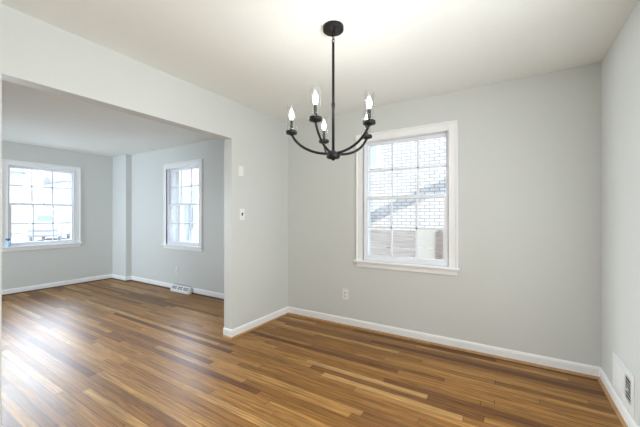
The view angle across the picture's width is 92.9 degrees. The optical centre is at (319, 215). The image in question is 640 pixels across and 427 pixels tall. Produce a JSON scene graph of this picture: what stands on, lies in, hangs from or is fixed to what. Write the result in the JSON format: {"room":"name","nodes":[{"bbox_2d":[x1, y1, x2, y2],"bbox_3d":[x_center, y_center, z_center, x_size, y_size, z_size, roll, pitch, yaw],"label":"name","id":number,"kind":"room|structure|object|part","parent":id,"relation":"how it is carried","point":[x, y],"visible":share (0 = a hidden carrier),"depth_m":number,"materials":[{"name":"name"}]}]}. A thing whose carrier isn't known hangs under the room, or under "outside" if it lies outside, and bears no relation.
{"room":"dining room","nodes":[
{"label":"dining room","id":0,"kind":"room"},
{"bbox_2d":[0,0,0,426],"bbox_3d":[-2.238,0.034,0.863,0.100,2.440,1.865,0,0,32],"label":"wall pier","id":1,"kind":"object","parent":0,"point":[0,0],"depth_m":1.63,"materials":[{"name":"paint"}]},
{"bbox_2d":[1,141,112,289],"bbox_3d":[-5.406,0.034,4.361,0.240,2.440,4.500,0,0,32],"label":"wall","id":2,"kind":"structure","parent":0,"point":[93,257],"depth_m":5.63,"materials":[{"name":"paint"}]},
{"bbox_2d":[1,158,81,251],"bbox_3d":[-4.840,-0.169,5.284,0.355,1.466,1.080,0,0,32],"label":"window","id":3,"kind":"structure","parent":2,"relation":"in","point":[6,164],"depth_m":5.16,"materials":[{"name":"white paint"}]},
{"bbox_2d":[5,238,10,246],"bbox_3d":[-4.944,0.421,4.826,0.056,0.130,0.063,0,0,32],"label":"spray bottle","id":4,"kind":"object","parent":3,"relation":"on","point":[8,243],"visible":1,"depth_m":4.82,"materials":[{"name":"blue plastic"}]},
{"bbox_3d":[-4.796,-0.499,5.257,0.034,0.633,0.882,0,0,32],"label":"sash","id":5,"kind":"part","parent":3,"relation":"part of","materials":[{"name":"white plastic"}]},
{"bbox_3d":[-4.762,0.138,5.236,0.034,0.693,0.882,0,0,32],"label":"sash","id":6,"kind":"part","parent":3,"relation":"part of","materials":[{"name":"white plastic"}]},
{"bbox_2d":[113,154,130,275],"bbox_3d":[-3.929,0.034,6.034,0.521,2.440,0.100,0,0,32],"label":"wall","id":7,"kind":"structure","parent":0,"point":[122,163],"depth_m":5.93,"materials":[{"name":"paint"}]},
{"bbox_2d":[1,278,223,334],"bbox_3d":[-3.499,1.245,3.178,4.220,0.018,4.486,0,0,32],"label":"trim","id":8,"kind":"structure","parent":7,"relation":"attached to","point":[107,278],"depth_m":5.32,"materials":[{"name":"white wood"}]},
{"bbox_2d":[1,4,287,328],"bbox_3d":[-1.638,0.034,2.041,0.114,2.440,4.500,0,0,32],"label":"wall partition","id":9,"kind":"structure","parent":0,"point":[38,54],"depth_m":3.00,"materials":[{"name":"paint"}]},
{"bbox_2d":[238,166,243,175],"bbox_3d":[-0.837,-0.477,3.227,0.008,0.105,0.070,0,0,32],"label":"blank plate","id":10,"kind":"object","parent":9,"relation":"attached to","point":[240,168],"visible":1,"depth_m":3.22,"materials":[{"name":"white plastic"}]},
{"bbox_2d":[239,209,244,219],"bbox_3d":[-0.824,-0.018,3.237,0.020,0.120,0.072,0,0,32],"label":"light switch","id":11,"kind":"object","parent":9,"relation":"attached to","point":[241,211],"visible":1,"depth_m":3.23,"materials":[{"name":"white plastic"}]},
{"bbox_2d":[222,312,627,426],"bbox_3d":[-0.360,1.245,1.246,3.124,0.018,4.486,0,0,32],"label":"trim","id":12,"kind":"structure","parent":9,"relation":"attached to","point":[603,387],"depth_m":2.78,"materials":[{"name":"white wood"}]},
{"bbox_2d":[1,279,622,426],"bbox_3d":[-2.159,1.314,2.362,7.866,0.120,4.980,0,0,32],"label":"floor","id":13,"kind":"structure","parent":0,"point":[109,352],"depth_m":2.39,"materials":[{"name":"brown wood"}]},
{"bbox_2d":[170,283,191,294],"bbox_3d":[-2.291,1.197,5.008,0.480,0.114,0.066,0,0,32],"label":"floor vent","id":14,"kind":"object","parent":13,"relation":"in","point":[178,288],"visible":1,"depth_m":4.98,"materials":[{"name":"white metal"}]},
{"bbox_2d":[1,0,638,156],"bbox_3d":[-2.159,-1.246,2.362,7.866,0.120,4.980,0,0,32],"label":"ceiling","id":15,"kind":"structure","parent":0,"point":[272,58],"depth_m":2.15,"materials":[{"name":"paint"}]},
{"bbox_2d":[286,20,375,160],"bbox_3d":[0.085,-0.766,1.891,0.572,0.840,0.568,0,0,32],"label":"chandelier","id":16,"kind":"object","parent":15,"relation":"hanging from","point":[333,28],"visible":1,"depth_m":1.90,"materials":[{"name":"black metal"}]},
{"bbox_3d":[-0.066,-0.455,1.925,0.222,0.142,0.115,0,0,32],"label":"arm","id":17,"kind":"part","parent":16,"relation":"part of","materials":[{"name":"black metal"}]},
{"bbox_3d":[0.021,-0.455,1.772,0.045,0.142,0.242,0,0,32],"label":"arm","id":18,"kind":"part","parent":16,"relation":"part of","materials":[{"name":"black metal"}]},
{"bbox_3d":[0.083,-0.746,1.909,0.022,0.690,0.022,0,0,32],"label":"rod","id":19,"kind":"part","parent":16,"relation":"part of","materials":[{"name":"black metal"}]},
{"bbox_3d":[0.195,-0.455,1.808,0.243,0.142,0.013,0,0,42],"label":"arm","id":20,"kind":"part","parent":16,"relation":"part of","materials":[{"name":"black metal"}]},
{"bbox_3d":[0.214,-0.455,1.985,0.243,0.142,0.013,0,0,-30],"label":"arm","id":21,"kind":"part","parent":16,"relation":"part of","materials":[{"name":"black metal"}]},
{"bbox_2d":[131,62,600,366],"bbox_3d":[-0.917,0.034,4.380,7.866,2.440,0.240,0,0,32],"label":"wall","id":22,"kind":"structure","parent":0,"point":[528,280],"depth_m":2.79,"materials":[{"name":"paint"}]},
{"bbox_2d":[161,159,202,251],"bbox_3d":[-2.232,-0.169,5.193,1.080,1.466,0.355,0,0,32],"label":"window","id":23,"kind":"structure","parent":22,"relation":"in","point":[169,170],"depth_m":5.21,"materials":[{"name":"white paint"}]},
{"bbox_3d":[-2.281,0.138,5.114,0.882,0.693,0.034,0,0,32],"label":"sash","id":24,"kind":"part","parent":23,"relation":"part of","materials":[{"name":"white plastic"}]},
{"bbox_3d":[-2.260,-0.499,5.148,0.882,0.633,0.034,0,0,32],"label":"sash","id":25,"kind":"part","parent":23,"relation":"part of","materials":[{"name":"white plastic"}]},
{"bbox_2d":[1,274,637,426],"bbox_3d":[-2.159,1.209,2.362,7.386,0.090,4.500,0,0,32],"label":"baseboard","id":26,"kind":"structure","parent":22,"relation":"attached to","point":[512,354],"depth_m":3.09,"materials":[{"name":"white paint"}]},
{"bbox_2d":[343,289,347,299],"bbox_3d":[0.291,0.897,3.490,0.072,0.120,0.010,0,0,32],"label":"wall outlet","id":27,"kind":"object","parent":22,"relation":"attached to","point":[345,291],"visible":1,"depth_m":3.48,"materials":[{"name":"white plastic"}]},
{"bbox_2d":[353,120,459,275],"bbox_3d":[0.922,-0.169,3.251,1.080,1.466,0.355,0,0,32],"label":"window","id":28,"kind":"structure","parent":22,"relation":"in","point":[448,129],"depth_m":3.11,"materials":[{"name":"white paint"}]},
{"bbox_3d":[0.874,0.138,3.172,0.882,0.693,0.034,0,0,32],"label":"sash","id":29,"kind":"part","parent":28,"relation":"part of","materials":[{"name":"white plastic"}]},
{"bbox_3d":[0.895,-0.499,3.206,0.882,0.633,0.034,0,0,32],"label":"sash","id":30,"kind":"part","parent":28,"relation":"part of","materials":[{"name":"white plastic"}]},
{"bbox_2d":[601,0,639,426],"bbox_3d":[1.088,0.034,0.363,0.240,2.440,4.500,0,0,32],"label":"wall","id":31,"kind":"structure","parent":0,"point":[620,67],"depth_m":1.93,"materials":[{"name":"paint"}]},
{"bbox_2d":[613,350,634,418],"bbox_3d":[1.886,1.032,1.903,0.016,0.244,0.400,0,0,32],"label":"air vent","id":32,"kind":"object","parent":31,"relation":"in","point":[623,378],"visible":1,"depth_m":1.86,"materials":[{"name":"white metal"}]},
{"label":"outside","id":33,"kind":"structure","parent":0,"visible":0},
{"bbox_2d":[12,228,69,242],"bbox_3d":[-24.055,1.964,36.097,46.000,0.180,90.000,0,0,32],"label":"street","id":34,"kind":"structure","parent":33,"point":[18,237],"depth_m":25.40,"materials":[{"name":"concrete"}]},
{"bbox_2d":[10,168,30,233],"bbox_3d":[-41.156,-2.896,25.487,9.200,9.500,23.000,0,0,32],"label":"house","id":35,"kind":"structure","parent":34,"relation":"on","point":[16,175],"depth_m":32.34,"materials":[{"name":"white"}]},
{"bbox_2d":[26,208,69,240],"bbox_3d":[-21.374,0.624,24.226,1.840,2.499,5.015,0,0,-30],"label":"van","id":36,"kind":"object","parent":34,"relation":"on","point":[41,215],"visible":0.79,"depth_m":22.64,"materials":[{"name":"white paint"}]},
{"bbox_2d":[34,229,51,231],"bbox_3d":[-20.141,1.064,22.123,1.000,0.180,0.050,0,0,-30],"label":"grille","id":37,"kind":"object","parent":36,"relation":"attached to","point":[35,230],"depth_m":22.11,"materials":[{"name":"white"}]},
{"bbox_2d":[37,171,69,208],"bbox_3d":[-27.526,-2.646,47.628,9.200,9.000,23.000,0,0,32],"label":"house","id":38,"kind":"structure","parent":34,"relation":"on","point":[60,180],"depth_m":37.70,"materials":[{"name":"white"}]},
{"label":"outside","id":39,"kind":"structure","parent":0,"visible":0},
{"bbox_3d":[-1.786,1.954,3.600,26.000,0.200,26.000,0,0,32],"label":"ground","id":40,"kind":"structure","parent":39,"visible":0},
{"bbox_2d":[181,228,192,241],"bbox_3d":[-5.149,1.164,11.776,0.300,1.380,0.300,0,0,32],"label":"gate post","id":41,"kind":"object","parent":40,"relation":"on","point":[184,230],"visible":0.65,"depth_m":11.66,"materials":[{"name":"white"}]},
{"bbox_2d":[179,169,198,241],"bbox_3d":[-6.423,-0.346,14.381,9.400,4.400,2.500,0,0,32],"label":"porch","id":42,"kind":"object","parent":40,"relation":"on","point":[186,174],"visible":0.02,"depth_m":15.63,"materials":[{"name":"white"}]},
{"bbox_3d":[-6.952,1.024,13.521,9.000,0.860,0.080,0,0,32],"label":"railing","id":43,"kind":"part","parent":42,"relation":"part of","materials":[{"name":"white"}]},
{"bbox_3d":[-4.823,0.129,12.210,0.180,2.750,0.180,0,0,32],"label":"post","id":44,"kind":"part","parent":42,"relation":"part of","materials":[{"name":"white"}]},
{"bbox_2d":[371,229,414,257],"bbox_3d":[-0.232,1.046,6.219,4.300,1.616,0.130,0,0,32],"label":"fence","id":45,"kind":"object","parent":40,"relation":"on","point":[380,238],"visible":0.11,"depth_m":5.21,"materials":[{"name":"white wood"}]},
{"bbox_2d":[371,137,445,257],"bbox_3d":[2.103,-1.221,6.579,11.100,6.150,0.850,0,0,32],"label":"neighbor house","id":46,"kind":"structure","parent":40,"relation":"on","point":[431,151],"depth_m":6.69,"materials":[{"name":"white brick"}]},
{"bbox_2d":[418,229,443,259],"bbox_3d":[3.117,1.029,4.192,3.470,1.649,0.130,0,0,32],"label":"fence","id":47,"kind":"object","parent":40,"relation":"on","point":[426,238],"visible":0.02,"depth_m":4.96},
{"bbox_2d":[435,230,442,259],"bbox_3d":[1.876,1.031,4.798,0.104,1.645,0.104,0,0,32],"label":"fence post","id":48,"kind":"object","parent":40,"relation":"on","point":[438,234],"visible":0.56,"depth_m":4.76,"materials":[{"name":"beige wood"}]}
]}

